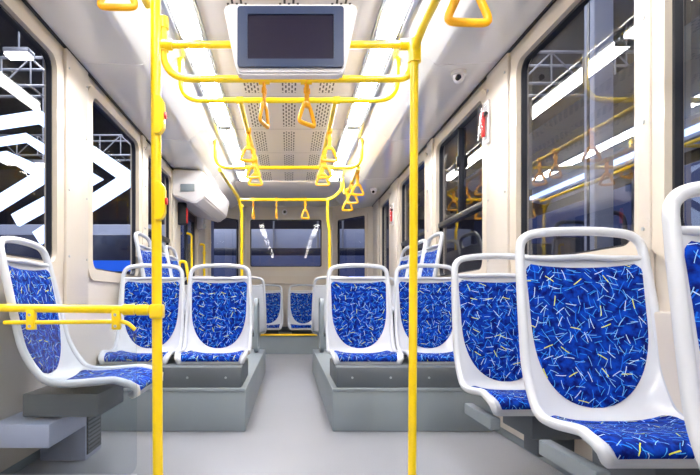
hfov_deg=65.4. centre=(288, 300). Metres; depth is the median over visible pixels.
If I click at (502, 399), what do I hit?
seat cushion
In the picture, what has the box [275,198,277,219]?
handle
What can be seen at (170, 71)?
curved rail
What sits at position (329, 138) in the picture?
handle
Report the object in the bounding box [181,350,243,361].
seat cushion
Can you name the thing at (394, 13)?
ceiling light
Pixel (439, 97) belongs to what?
ceiling panel
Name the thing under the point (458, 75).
security camera
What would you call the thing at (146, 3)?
rail
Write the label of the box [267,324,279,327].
seat cushion
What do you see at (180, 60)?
curved rail
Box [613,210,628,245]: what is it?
seat
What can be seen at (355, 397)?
platform
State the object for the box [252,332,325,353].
floor
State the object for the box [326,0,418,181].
trim
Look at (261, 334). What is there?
trim
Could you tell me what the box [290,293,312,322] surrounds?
backrest cushion
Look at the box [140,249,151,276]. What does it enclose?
backrest cushion
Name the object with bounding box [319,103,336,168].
rail
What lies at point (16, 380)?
trim
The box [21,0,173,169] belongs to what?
trim
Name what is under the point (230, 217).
window
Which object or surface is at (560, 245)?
seat
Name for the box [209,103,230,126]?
ceiling light
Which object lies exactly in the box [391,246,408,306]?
passenger seat
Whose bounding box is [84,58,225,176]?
trim
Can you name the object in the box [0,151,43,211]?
light arrow
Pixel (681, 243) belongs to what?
passenger seat
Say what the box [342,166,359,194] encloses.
rail
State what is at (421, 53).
trim
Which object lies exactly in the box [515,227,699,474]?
passenger seat
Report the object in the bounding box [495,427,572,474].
baseboard
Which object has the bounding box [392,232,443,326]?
passenger seat
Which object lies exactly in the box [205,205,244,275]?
wall
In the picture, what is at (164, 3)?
trim
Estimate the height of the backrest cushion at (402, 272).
0.470 m
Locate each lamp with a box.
[3,31,34,59]
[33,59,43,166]
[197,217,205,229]
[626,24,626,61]
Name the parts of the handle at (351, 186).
handle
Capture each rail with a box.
[141,0,149,8]
[160,39,408,50]
[161,15,409,84]
[177,56,400,103]
[213,139,363,169]
[238,104,258,168]
[240,177,343,200]
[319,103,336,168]
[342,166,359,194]
[540,137,699,202]
[684,144,699,147]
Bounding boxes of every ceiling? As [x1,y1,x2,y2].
[0,0,699,169]
[196,0,381,206]
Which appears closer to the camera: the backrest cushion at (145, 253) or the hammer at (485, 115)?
the hammer at (485, 115)
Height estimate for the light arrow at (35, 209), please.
1.290 m
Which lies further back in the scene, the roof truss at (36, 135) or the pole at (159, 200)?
the roof truss at (36, 135)
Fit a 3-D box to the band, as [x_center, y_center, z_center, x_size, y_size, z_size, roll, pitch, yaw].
[-4.225,-0.530,8.155,4.550,0.160,0.070,0,0,0]
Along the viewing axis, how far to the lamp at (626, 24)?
15.99 m
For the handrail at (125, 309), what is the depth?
2.15 m
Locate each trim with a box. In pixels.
[0,312,115,471]
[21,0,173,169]
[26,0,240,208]
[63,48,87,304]
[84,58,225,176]
[141,135,145,244]
[161,0,251,181]
[173,195,180,260]
[197,218,204,275]
[252,276,325,283]
[260,334,317,335]
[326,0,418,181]
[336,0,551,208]
[352,53,493,178]
[372,0,556,206]
[373,199,379,275]
[390,178,398,284]
[427,138,433,246]
[487,53,510,272]
[493,311,682,460]
[639,0,654,281]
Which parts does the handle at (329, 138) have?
handle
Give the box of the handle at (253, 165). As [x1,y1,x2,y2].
[246,149,260,178]
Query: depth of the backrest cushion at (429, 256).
4.29 m
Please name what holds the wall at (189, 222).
on the floor
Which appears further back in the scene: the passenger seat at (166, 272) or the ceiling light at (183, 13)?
the passenger seat at (166, 272)
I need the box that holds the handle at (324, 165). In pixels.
[317,148,332,178]
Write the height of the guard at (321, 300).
0.550 m
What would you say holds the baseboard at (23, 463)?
attached to the wall at (99, 293)
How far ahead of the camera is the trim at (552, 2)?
3.42 m
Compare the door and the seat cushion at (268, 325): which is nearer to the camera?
the door
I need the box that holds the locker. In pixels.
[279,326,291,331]
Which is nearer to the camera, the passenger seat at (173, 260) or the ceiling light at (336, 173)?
the passenger seat at (173, 260)
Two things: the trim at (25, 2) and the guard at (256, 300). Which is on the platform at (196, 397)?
the guard at (256, 300)
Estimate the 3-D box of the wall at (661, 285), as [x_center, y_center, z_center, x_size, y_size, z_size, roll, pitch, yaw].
[1.280,-0.335,3.100,0.060,2.250,10.000,0,0,0]
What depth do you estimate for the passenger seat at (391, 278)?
6.02 m
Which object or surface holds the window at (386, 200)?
in the wall at (661, 285)
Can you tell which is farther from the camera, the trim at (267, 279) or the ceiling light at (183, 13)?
the trim at (267, 279)
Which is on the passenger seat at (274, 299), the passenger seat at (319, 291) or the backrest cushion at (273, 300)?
the backrest cushion at (273, 300)
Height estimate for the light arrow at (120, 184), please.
1.864 m
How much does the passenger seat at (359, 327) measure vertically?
0.681 m
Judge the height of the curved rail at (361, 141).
0.292 m
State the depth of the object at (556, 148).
6.13 m
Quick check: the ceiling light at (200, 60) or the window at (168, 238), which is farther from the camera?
the window at (168, 238)
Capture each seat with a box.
[0,236,151,416]
[98,263,184,364]
[134,232,185,326]
[162,243,185,316]
[165,245,186,306]
[174,263,252,364]
[184,276,212,294]
[233,276,266,336]
[259,284,282,333]
[287,284,313,333]
[311,276,344,336]
[325,263,403,364]
[365,276,393,294]
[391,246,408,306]
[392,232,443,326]
[392,239,426,316]
[394,263,454,363]
[451,253,581,456]
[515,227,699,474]
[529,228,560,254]
[552,220,583,254]
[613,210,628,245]
[661,181,699,468]
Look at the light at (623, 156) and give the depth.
7.45 m
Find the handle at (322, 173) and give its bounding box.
[315,161,329,185]
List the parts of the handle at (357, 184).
handle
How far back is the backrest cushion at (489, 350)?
2.52 m
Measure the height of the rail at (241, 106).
0.034 m
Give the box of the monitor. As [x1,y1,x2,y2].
[224,5,356,78]
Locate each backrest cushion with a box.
[8,265,60,373]
[124,281,179,347]
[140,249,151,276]
[162,257,169,276]
[170,260,179,276]
[192,281,246,347]
[265,293,280,322]
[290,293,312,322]
[331,281,385,347]
[398,260,407,276]
[399,281,451,347]
[421,249,437,276]
[459,280,522,380]
[526,264,647,407]
[684,241,699,349]
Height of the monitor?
0.267 m
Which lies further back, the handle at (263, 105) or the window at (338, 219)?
the window at (338, 219)
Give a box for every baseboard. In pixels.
[0,449,39,473]
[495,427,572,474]
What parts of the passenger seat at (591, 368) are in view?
support rail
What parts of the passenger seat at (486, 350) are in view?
support rail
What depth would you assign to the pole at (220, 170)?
6.65 m
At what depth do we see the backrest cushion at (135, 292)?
3.81 m
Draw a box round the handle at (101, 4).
[97,0,137,10]
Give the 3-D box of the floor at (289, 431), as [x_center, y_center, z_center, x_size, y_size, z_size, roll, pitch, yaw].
[0.000,0.810,2.915,2.600,0.080,9.830,0,0,0]
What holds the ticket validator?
attached to the wall at (99, 293)
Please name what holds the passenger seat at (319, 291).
on the floor at (289, 431)
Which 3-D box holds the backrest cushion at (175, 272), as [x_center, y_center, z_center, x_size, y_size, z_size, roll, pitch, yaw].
[-1.089,-0.170,5.240,0.101,0.470,0.392,0,0,0]
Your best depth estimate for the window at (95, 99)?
3.88 m
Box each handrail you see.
[0,304,148,315]
[179,260,188,283]
[200,243,205,275]
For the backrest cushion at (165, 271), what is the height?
0.470 m
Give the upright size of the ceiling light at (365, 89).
0.064 m
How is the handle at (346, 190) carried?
hanging from the rail at (358, 167)
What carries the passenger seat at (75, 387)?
on the cover
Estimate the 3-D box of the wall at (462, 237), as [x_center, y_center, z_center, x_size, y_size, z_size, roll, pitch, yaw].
[0.000,-3.555,33.900,52.000,9.350,0.200,0,0,0]
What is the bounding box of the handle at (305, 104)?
[297,79,315,128]
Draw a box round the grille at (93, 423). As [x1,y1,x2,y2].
[87,415,100,454]
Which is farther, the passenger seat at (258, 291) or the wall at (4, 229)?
the wall at (4, 229)
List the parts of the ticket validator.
red panel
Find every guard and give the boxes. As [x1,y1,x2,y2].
[254,298,259,351]
[318,298,323,351]
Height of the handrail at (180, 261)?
0.967 m
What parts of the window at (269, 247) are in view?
panel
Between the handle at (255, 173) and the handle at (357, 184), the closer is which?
the handle at (255, 173)
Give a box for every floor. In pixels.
[15,354,564,474]
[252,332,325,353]
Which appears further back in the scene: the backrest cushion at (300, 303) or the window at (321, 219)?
the window at (321, 219)
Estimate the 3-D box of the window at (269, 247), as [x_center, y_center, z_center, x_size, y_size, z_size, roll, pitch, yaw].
[0.000,-0.680,14.200,4.400,3.600,0.400,0,0,0]
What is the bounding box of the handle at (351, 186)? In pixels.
[346,179,358,203]
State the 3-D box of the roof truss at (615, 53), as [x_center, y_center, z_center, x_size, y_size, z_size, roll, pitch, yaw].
[11.498,-5.180,12.350,17.031,0.770,0.770,0,0,0]
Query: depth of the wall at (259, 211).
8.75 m
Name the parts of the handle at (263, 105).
handle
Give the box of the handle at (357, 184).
[350,169,363,195]
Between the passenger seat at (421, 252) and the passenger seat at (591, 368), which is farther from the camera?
the passenger seat at (421, 252)
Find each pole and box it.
[149,0,167,474]
[218,168,242,275]
[326,198,330,268]
[408,0,491,474]
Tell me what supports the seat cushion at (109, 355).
on the passenger seat at (130, 346)
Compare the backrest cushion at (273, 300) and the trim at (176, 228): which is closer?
the trim at (176, 228)
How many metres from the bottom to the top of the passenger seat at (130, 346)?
0.681 m
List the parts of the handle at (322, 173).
handle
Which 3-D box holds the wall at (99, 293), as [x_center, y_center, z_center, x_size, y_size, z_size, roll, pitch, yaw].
[-1.280,-0.335,3.100,0.060,2.250,10.000,0,0,0]
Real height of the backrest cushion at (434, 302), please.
0.470 m
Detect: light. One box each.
[167,0,201,40]
[187,49,214,74]
[201,83,221,96]
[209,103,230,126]
[219,126,244,165]
[236,170,248,180]
[329,170,341,180]
[333,126,358,165]
[347,103,368,126]
[356,83,376,96]
[363,49,390,74]
[376,0,410,40]
[530,113,699,204]
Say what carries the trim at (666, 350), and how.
attached to the wall at (661, 285)
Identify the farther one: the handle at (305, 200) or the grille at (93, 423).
the handle at (305, 200)
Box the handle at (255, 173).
[248,162,262,185]
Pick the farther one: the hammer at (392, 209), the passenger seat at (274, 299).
the passenger seat at (274, 299)
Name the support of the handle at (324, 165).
hanging from the rail at (334, 106)
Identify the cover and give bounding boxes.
[0,411,85,447]
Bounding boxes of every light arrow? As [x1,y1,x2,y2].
[0,110,129,243]
[0,133,103,225]
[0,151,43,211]
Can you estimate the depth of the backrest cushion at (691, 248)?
1.04 m
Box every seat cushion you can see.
[66,367,151,389]
[104,350,167,361]
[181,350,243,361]
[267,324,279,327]
[290,324,310,327]
[334,350,396,361]
[417,351,454,361]
[471,386,530,409]
[550,415,694,459]
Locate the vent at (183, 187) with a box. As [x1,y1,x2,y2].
[180,184,194,190]
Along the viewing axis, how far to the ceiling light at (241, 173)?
6.49 m
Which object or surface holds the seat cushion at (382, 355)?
on the passenger seat at (359, 327)
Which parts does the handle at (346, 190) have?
handle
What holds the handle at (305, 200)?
hanging from the rail at (341, 186)
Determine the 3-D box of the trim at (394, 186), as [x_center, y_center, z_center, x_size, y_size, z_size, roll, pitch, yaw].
[1.236,-0.690,6.350,0.027,1.420,0.420,0,0,0]
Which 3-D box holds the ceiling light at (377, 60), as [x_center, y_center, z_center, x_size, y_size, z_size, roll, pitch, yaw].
[0.556,-1.548,3.435,0.117,0.064,0.359,0,0,0]
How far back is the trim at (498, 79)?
3.15 m
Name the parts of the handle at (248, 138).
handle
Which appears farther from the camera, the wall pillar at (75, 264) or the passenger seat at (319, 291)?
the passenger seat at (319, 291)
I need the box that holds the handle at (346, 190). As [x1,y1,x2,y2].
[342,188,352,210]
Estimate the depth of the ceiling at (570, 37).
21.11 m
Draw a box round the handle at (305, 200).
[301,198,309,218]
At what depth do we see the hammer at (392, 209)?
6.33 m
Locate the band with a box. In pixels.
[93,260,129,270]
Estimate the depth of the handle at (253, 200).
6.65 m
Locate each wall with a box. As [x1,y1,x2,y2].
[0,0,196,304]
[0,170,630,274]
[0,225,164,245]
[0,310,136,474]
[181,221,213,276]
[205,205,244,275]
[245,207,332,325]
[333,205,372,275]
[380,0,669,311]
[529,160,699,243]
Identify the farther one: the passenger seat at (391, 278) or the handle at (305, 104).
the passenger seat at (391, 278)
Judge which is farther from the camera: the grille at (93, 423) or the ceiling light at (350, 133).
the ceiling light at (350, 133)
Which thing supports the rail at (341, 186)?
attached to the pole at (327, 199)
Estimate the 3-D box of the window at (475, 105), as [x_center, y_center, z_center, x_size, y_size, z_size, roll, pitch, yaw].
[1.268,-0.745,3.995,0.064,1.230,1.260,0,0,0]
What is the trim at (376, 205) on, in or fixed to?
attached to the wall at (661, 285)
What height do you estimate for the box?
0.330 m
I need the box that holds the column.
[584,0,612,250]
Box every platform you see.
[95,337,264,430]
[313,332,492,430]
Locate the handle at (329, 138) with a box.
[320,129,337,162]
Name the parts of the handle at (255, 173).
handle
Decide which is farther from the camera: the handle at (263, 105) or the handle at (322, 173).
the handle at (322, 173)
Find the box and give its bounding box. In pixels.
[40,415,100,460]
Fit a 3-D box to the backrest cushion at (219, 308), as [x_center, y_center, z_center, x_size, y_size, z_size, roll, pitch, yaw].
[-0.495,0.095,3.819,0.392,0.470,0.101,0,0,0]
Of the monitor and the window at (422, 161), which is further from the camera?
the window at (422, 161)
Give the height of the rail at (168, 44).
0.044 m
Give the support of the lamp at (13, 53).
hanging from the ceiling at (570, 37)
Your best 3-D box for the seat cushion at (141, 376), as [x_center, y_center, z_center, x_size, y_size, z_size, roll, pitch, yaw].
[-0.802,0.343,2.400,0.397,0.054,0.392,0,0,0]
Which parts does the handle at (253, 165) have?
handle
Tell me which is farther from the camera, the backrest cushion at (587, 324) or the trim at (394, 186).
the trim at (394, 186)
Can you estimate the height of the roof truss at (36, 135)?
0.770 m
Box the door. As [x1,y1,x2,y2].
[184,211,194,284]
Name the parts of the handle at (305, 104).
handle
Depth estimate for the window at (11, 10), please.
2.87 m
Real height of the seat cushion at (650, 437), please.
0.054 m
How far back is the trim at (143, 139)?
4.56 m
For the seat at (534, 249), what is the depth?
6.10 m
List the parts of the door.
handle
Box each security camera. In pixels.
[370,188,376,193]
[451,68,465,83]
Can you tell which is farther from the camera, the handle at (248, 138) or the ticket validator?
the ticket validator
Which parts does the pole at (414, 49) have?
grab handle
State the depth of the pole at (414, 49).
2.14 m
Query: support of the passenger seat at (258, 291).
on the floor at (289, 431)
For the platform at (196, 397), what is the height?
0.540 m
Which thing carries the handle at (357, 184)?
hanging from the rail at (358, 167)
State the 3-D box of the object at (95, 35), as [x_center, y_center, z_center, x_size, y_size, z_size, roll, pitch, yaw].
[-0.983,-1.500,3.150,0.635,0.200,10.100,0,0,0]
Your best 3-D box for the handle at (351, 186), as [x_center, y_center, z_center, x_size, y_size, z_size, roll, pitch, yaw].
[0.672,-1.162,5.750,0.141,0.264,0.048,0,0,10]
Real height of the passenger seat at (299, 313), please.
0.760 m
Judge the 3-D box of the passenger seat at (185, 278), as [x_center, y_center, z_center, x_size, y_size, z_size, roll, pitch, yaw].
[-0.978,0.235,6.275,0.479,1.030,0.532,0,0,0]
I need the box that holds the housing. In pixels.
[172,169,228,221]
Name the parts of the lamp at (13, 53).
rod, light panel, casing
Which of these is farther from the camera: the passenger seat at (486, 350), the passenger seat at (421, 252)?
the passenger seat at (421, 252)
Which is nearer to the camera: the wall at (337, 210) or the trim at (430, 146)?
the trim at (430, 146)
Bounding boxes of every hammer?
[390,203,393,225]
[480,100,489,145]
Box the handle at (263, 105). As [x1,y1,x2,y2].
[258,81,269,128]
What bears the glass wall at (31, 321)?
on the floor at (289, 431)
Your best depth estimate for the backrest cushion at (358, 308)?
3.81 m
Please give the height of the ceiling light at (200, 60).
0.064 m
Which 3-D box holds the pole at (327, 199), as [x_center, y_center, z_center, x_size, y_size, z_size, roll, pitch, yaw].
[0.485,-0.251,6.667,0.065,2.042,0.044,0,0,0]
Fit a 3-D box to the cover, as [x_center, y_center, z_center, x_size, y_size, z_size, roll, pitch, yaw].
[-1.080,0.542,2.360,0.240,0.096,0.400,0,0,0]
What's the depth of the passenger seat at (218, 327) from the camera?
3.80 m
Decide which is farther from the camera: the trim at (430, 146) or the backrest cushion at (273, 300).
the backrest cushion at (273, 300)
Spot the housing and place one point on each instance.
(193, 188)
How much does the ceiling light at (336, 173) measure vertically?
0.064 m
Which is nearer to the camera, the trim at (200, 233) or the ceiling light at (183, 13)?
the ceiling light at (183, 13)
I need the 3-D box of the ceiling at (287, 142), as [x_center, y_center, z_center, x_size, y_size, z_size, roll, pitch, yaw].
[0.000,-1.585,3.450,2.600,0.110,10.700,0,0,0]
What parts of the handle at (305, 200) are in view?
handle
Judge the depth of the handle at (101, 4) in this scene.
1.85 m
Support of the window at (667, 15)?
in the wall at (661, 285)
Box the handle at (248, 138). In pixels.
[239,128,257,162]
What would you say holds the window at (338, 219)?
in the wall at (337, 210)
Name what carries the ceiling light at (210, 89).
attached to the trim at (164, 3)
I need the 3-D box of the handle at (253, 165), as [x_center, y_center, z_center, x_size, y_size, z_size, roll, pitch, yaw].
[-0.302,-1.164,4.576,0.138,0.258,0.047,0,0,14]
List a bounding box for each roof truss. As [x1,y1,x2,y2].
[0,56,43,97]
[0,134,129,160]
[529,51,633,96]
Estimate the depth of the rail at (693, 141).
5.77 m
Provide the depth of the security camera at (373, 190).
6.72 m
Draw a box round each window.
[0,0,63,275]
[88,86,141,282]
[146,147,172,255]
[208,214,239,275]
[214,220,364,276]
[247,216,324,269]
[335,211,367,275]
[379,193,389,275]
[398,152,426,263]
[433,89,486,276]
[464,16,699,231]
[510,0,638,272]
[652,0,684,259]
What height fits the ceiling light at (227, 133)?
0.064 m
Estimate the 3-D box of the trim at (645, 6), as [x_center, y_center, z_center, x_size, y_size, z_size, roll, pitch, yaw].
[1.236,-0.690,1.870,0.027,1.420,0.060,0,0,0]
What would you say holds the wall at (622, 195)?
on the floor
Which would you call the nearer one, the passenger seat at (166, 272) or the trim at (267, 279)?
the passenger seat at (166, 272)
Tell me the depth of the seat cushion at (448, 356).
3.38 m
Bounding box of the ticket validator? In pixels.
[178,202,187,224]
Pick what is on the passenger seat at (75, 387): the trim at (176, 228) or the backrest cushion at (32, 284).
the backrest cushion at (32, 284)
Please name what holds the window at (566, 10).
in the wall at (661, 285)
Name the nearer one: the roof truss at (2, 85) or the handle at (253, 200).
the handle at (253, 200)
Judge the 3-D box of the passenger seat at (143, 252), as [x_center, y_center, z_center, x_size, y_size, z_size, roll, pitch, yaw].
[-0.905,-0.155,4.240,0.532,0.760,0.479,0,0,0]
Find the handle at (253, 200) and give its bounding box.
[251,198,254,219]
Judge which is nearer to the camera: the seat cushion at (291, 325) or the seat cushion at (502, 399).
the seat cushion at (502, 399)
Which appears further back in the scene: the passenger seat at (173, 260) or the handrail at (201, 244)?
the handrail at (201, 244)
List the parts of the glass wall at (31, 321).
edge trim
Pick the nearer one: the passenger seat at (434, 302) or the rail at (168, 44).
the rail at (168, 44)
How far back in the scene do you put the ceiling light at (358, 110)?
4.40 m
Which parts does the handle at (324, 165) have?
handle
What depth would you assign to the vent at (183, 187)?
5.71 m

